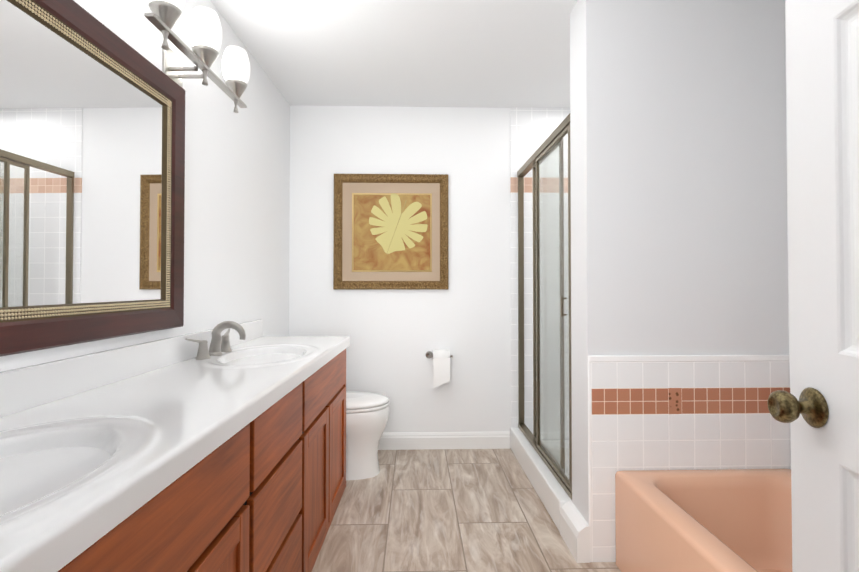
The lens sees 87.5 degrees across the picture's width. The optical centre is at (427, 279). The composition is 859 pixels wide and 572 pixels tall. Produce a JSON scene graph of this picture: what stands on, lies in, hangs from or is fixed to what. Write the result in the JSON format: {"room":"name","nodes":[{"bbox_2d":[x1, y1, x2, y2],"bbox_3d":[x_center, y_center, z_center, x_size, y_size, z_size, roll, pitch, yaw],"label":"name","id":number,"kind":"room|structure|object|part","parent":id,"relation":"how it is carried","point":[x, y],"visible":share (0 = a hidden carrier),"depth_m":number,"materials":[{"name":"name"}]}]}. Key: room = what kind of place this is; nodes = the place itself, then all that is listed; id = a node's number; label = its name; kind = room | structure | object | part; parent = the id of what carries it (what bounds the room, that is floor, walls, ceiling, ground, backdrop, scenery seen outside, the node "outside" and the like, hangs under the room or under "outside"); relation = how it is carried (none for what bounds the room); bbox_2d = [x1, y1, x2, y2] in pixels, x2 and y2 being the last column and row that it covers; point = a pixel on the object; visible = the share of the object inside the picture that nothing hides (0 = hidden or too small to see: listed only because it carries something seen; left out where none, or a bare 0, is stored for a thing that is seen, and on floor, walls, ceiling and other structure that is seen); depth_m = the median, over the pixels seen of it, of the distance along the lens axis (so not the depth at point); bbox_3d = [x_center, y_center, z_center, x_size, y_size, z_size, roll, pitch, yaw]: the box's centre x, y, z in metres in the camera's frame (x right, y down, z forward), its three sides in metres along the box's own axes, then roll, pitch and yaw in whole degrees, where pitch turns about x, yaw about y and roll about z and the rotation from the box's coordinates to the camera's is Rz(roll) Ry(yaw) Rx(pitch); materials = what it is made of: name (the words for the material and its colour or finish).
{"room":"bathroom","nodes":[
{"label":"bathroom","id":0,"kind":"room"},
{"bbox_2d":[0,0,289,371],"bbox_3d":[-1.026,-0.050,0.932,0.100,2.440,4.690,0,-1,0],"label":"wall","id":1,"kind":"structure","parent":0,"point":[237,218],"depth_m":2.16,"materials":[{"name":"white paint"}]},
{"bbox_2d":[0,0,184,356],"bbox_3d":[-0.954,-0.287,1.020,0.034,0.915,1.420,0,-1,0],"label":"mirror","id":2,"kind":"object","parent":1,"relation":"attached to","point":[92,155],"visible":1,"depth_m":1.24,"materials":[{"name":"brown wood"}]},
{"bbox_2d":[144,0,249,112],"bbox_3d":[-0.882,-0.875,1.716,0.187,0.281,0.705,0,-1,0],"label":"sconce","id":3,"kind":"object","parent":1,"relation":"attached to","point":[204,31],"visible":1,"depth_m":1.68,"materials":[{"name":"white glass"}]},
{"bbox_3d":[-0.847,-0.939,1.450,0.116,0.160,0.116,0,-1,0],"label":"lamp shade","id":4,"kind":"part","parent":3,"relation":"part of","materials":[{"name":"white glass"}]},
{"bbox_3d":[-0.847,-0.935,1.710,0.116,0.160,0.116,0,-1,0],"label":"lamp shade","id":5,"kind":"part","parent":3,"relation":"part of","materials":[{"name":"white glass"}]},
{"bbox_3d":[-0.848,-0.931,1.985,0.116,0.160,0.116,0,-1,0],"label":"lamp shade","id":6,"kind":"part","parent":3,"relation":"part of","materials":[{"name":"white glass"}]},
{"bbox_2d":[211,0,577,107],"bbox_3d":[0.221,-1.300,0.983,2.905,0.060,4.690,0,-1,-2],"label":"ceiling","id":7,"kind":"structure","parent":0,"point":[462,53],"depth_m":2.44,"materials":[{"name":"white paint"}]},
{"bbox_2d":[289,105,510,431],"bbox_3d":[0.306,-0.017,3.263,2.605,2.440,0.100,0,-1,-2],"label":"wall","id":8,"kind":"structure","parent":0,"point":[395,335],"depth_m":3.20,"materials":[{"name":"white paint"}]},
{"bbox_2d":[333,174,447,288],"bbox_3d":[-0.259,-0.337,3.185,0.811,0.818,0.032,0,-1,-2],"label":"picture frame","id":9,"kind":"object","parent":8,"relation":"attached to","point":[390,231],"visible":1,"depth_m":3.18,"materials":[{"name":"brown metal"}]},
{"bbox_2d":[426,349,452,387],"bbox_3d":[0.080,0.618,3.135,0.188,0.257,0.124,0,-1,-2],"label":"toilet paper holder","id":10,"kind":"object","parent":8,"relation":"attached to","point":[441,366],"visible":1,"depth_m":3.08,"materials":[{"name":"white paper"}]},
{"bbox_2d":[378,431,509,449],"bbox_3d":[-0.205,1.143,3.173,1.578,0.117,0.016,0,-1,-2],"label":"baseboard","id":11,"kind":"structure","parent":8,"relation":"attached to","point":[440,440],"depth_m":3.18,"materials":[{"name":"white wood"}]},
{"bbox_2d":[510,107,569,439],"bbox_3d":[1.052,-0.017,3.229,0.915,2.440,0.008,0,-1,-2],"label":"shower wall tile","id":12,"kind":"structure","parent":8,"relation":"attached to","point":[532,130],"depth_m":3.22,"materials":[{"name":"white tile"}]},
{"bbox_2d":[312,448,620,571],"bbox_3d":[0.221,1.195,0.947,2.905,0.050,4.690,0,-1,-2],"label":"floor","id":13,"kind":"structure","parent":0,"point":[454,510],"depth_m":2.20,"materials":[{"name":"tile"}]},
{"bbox_2d":[60,351,345,571],"bbox_3d":[-0.719,0.771,1.293,0.511,0.809,2.616,0,-1,0],"label":"bathroom vanity","id":14,"kind":"object","parent":13,"relation":"on","point":[220,447],"depth_m":1.23,"materials":[{"name":"brown wood"}]},
{"bbox_2d":[0,339,349,571],"bbox_3d":[-0.713,0.355,1.305,0.523,0.022,2.628,0,-1,0],"label":"countertop","id":15,"kind":"structure","parent":14,"relation":"on","point":[72,475],"depth_m":0.89,"materials":[{"name":"white stone"}]},
{"bbox_2d":[185,321,245,359],"bbox_3d":[-0.852,0.249,1.903,0.160,0.146,0.374,0,-1,0],"label":"faucet","id":16,"kind":"object","parent":15,"relation":"on","point":[220,348],"depth_m":1.89,"materials":[{"name":"silver metal"}]},
{"bbox_2d":[346,391,389,479],"bbox_3d":[-0.608,0.794,2.804,0.739,0.805,0.393,0,-1,0],"label":"toilet","id":17,"kind":"object","parent":13,"relation":"on","point":[367,415],"visible":0.38,"depth_m":2.68,"materials":[{"name":"white ceramic"}]},
{"bbox_2d":[510,427,571,531],"bbox_3d":[0.656,1.119,2.646,0.111,0.150,1.098,0,-1,-2],"label":"shower curb","id":18,"kind":"object","parent":13,"relation":"on","point":[554,497],"visible":0.62,"depth_m":2.47,"materials":[{"name":"white"}]},
{"bbox_2d":[517,114,571,499],"bbox_3d":[0.670,0.131,2.661,0.067,1.824,1.098,0,-1,-2],"label":"shower enclosure","id":19,"kind":"object","parent":18,"relation":"on","point":[553,141],"visible":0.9,"depth_m":2.53,"materials":[{"name":"clear glass"}]},
{"bbox_2d":[541,440,568,478],"bbox_3d":[1.114,1.167,2.658,0.801,0.055,1.098,0,-1,-2],"label":"shower pan","id":20,"kind":"object","parent":13,"relation":"on","point":[566,453],"depth_m":2.99,"materials":[{"name":"white ceramic"}]},
{"bbox_2d":[615,469,791,571],"bbox_3d":[1.179,0.978,1.120,0.755,0.388,1.535,0,-1,-2],"label":"bathtub","id":21,"kind":"object","parent":13,"relation":"on","point":[726,520],"visible":0.83,"depth_m":1.77,"materials":[{"name":"pink ceramic"}]},
{"bbox_2d":[570,0,788,522],"bbox_3d":[1.109,-0.035,2.015,0.870,2.440,0.200,0,-1,-2],"label":"wall","id":22,"kind":"structure","parent":0,"point":[679,241],"depth_m":1.92,"materials":[{"name":"white paint"}]},
{"bbox_2d":[560,501,589,562],"bbox_3d":[0.646,1.109,1.985,0.054,0.152,0.222,0,-1,-2],"label":"baseboard","id":23,"kind":"structure","parent":22,"relation":"attached to","point":[574,530],"depth_m":1.93,"materials":[{"name":"white"}]},
{"bbox_2d":[587,355,790,561],"bbox_3d":[1.110,0.753,1.897,0.874,0.862,0.012,0,-1,-2],"label":"wainscot tile","id":24,"kind":"structure","parent":22,"relation":"attached to","point":[678,412],"depth_m":1.90,"materials":[{"name":"white tile"}]},
{"bbox_2d":[785,0,789,354],"bbox_3d":[1.624,-0.050,0.954,0.100,2.440,4.590,0,-1,-2],"label":"wall","id":25,"kind":"structure","parent":0,"point":[787,178],"depth_m":1.93,"materials":[{"name":"white paint"}]},
{"bbox_2d":[789,355,790,459],"bbox_3d":[1.562,0.742,1.125,0.012,0.862,1.557,0,-1,-2],"label":"wainscot","id":26,"kind":"structure","parent":25,"relation":"attached to","point":[790,423],"depth_m":1.90,"materials":[{"name":"tile"}]},
{"bbox_3d":[0.142,-1.084,-0.038,0.800,0.400,0.120,0,-1,-2],"label":"wall","id":27,"kind":"structure","parent":0,"visible":0},
{"bbox_2d":[767,0,858,571],"bbox_3d":[0.630,0.139,0.413,0.212,2.030,0.755,0,-1,-2],"label":"door","id":28,"kind":"structure","parent":27,"relation":"in","point":[817,407],"depth_m":0.71,"materials":[{"name":"white paint"}]},
{"bbox_3d":[0.647,0.209,0.728,0.160,0.064,0.073,0,-1,-2],"label":"knob","id":29,"kind":"part","parent":28,"relation":"part of","materials":[{"name":"gold metal"}]}
]}

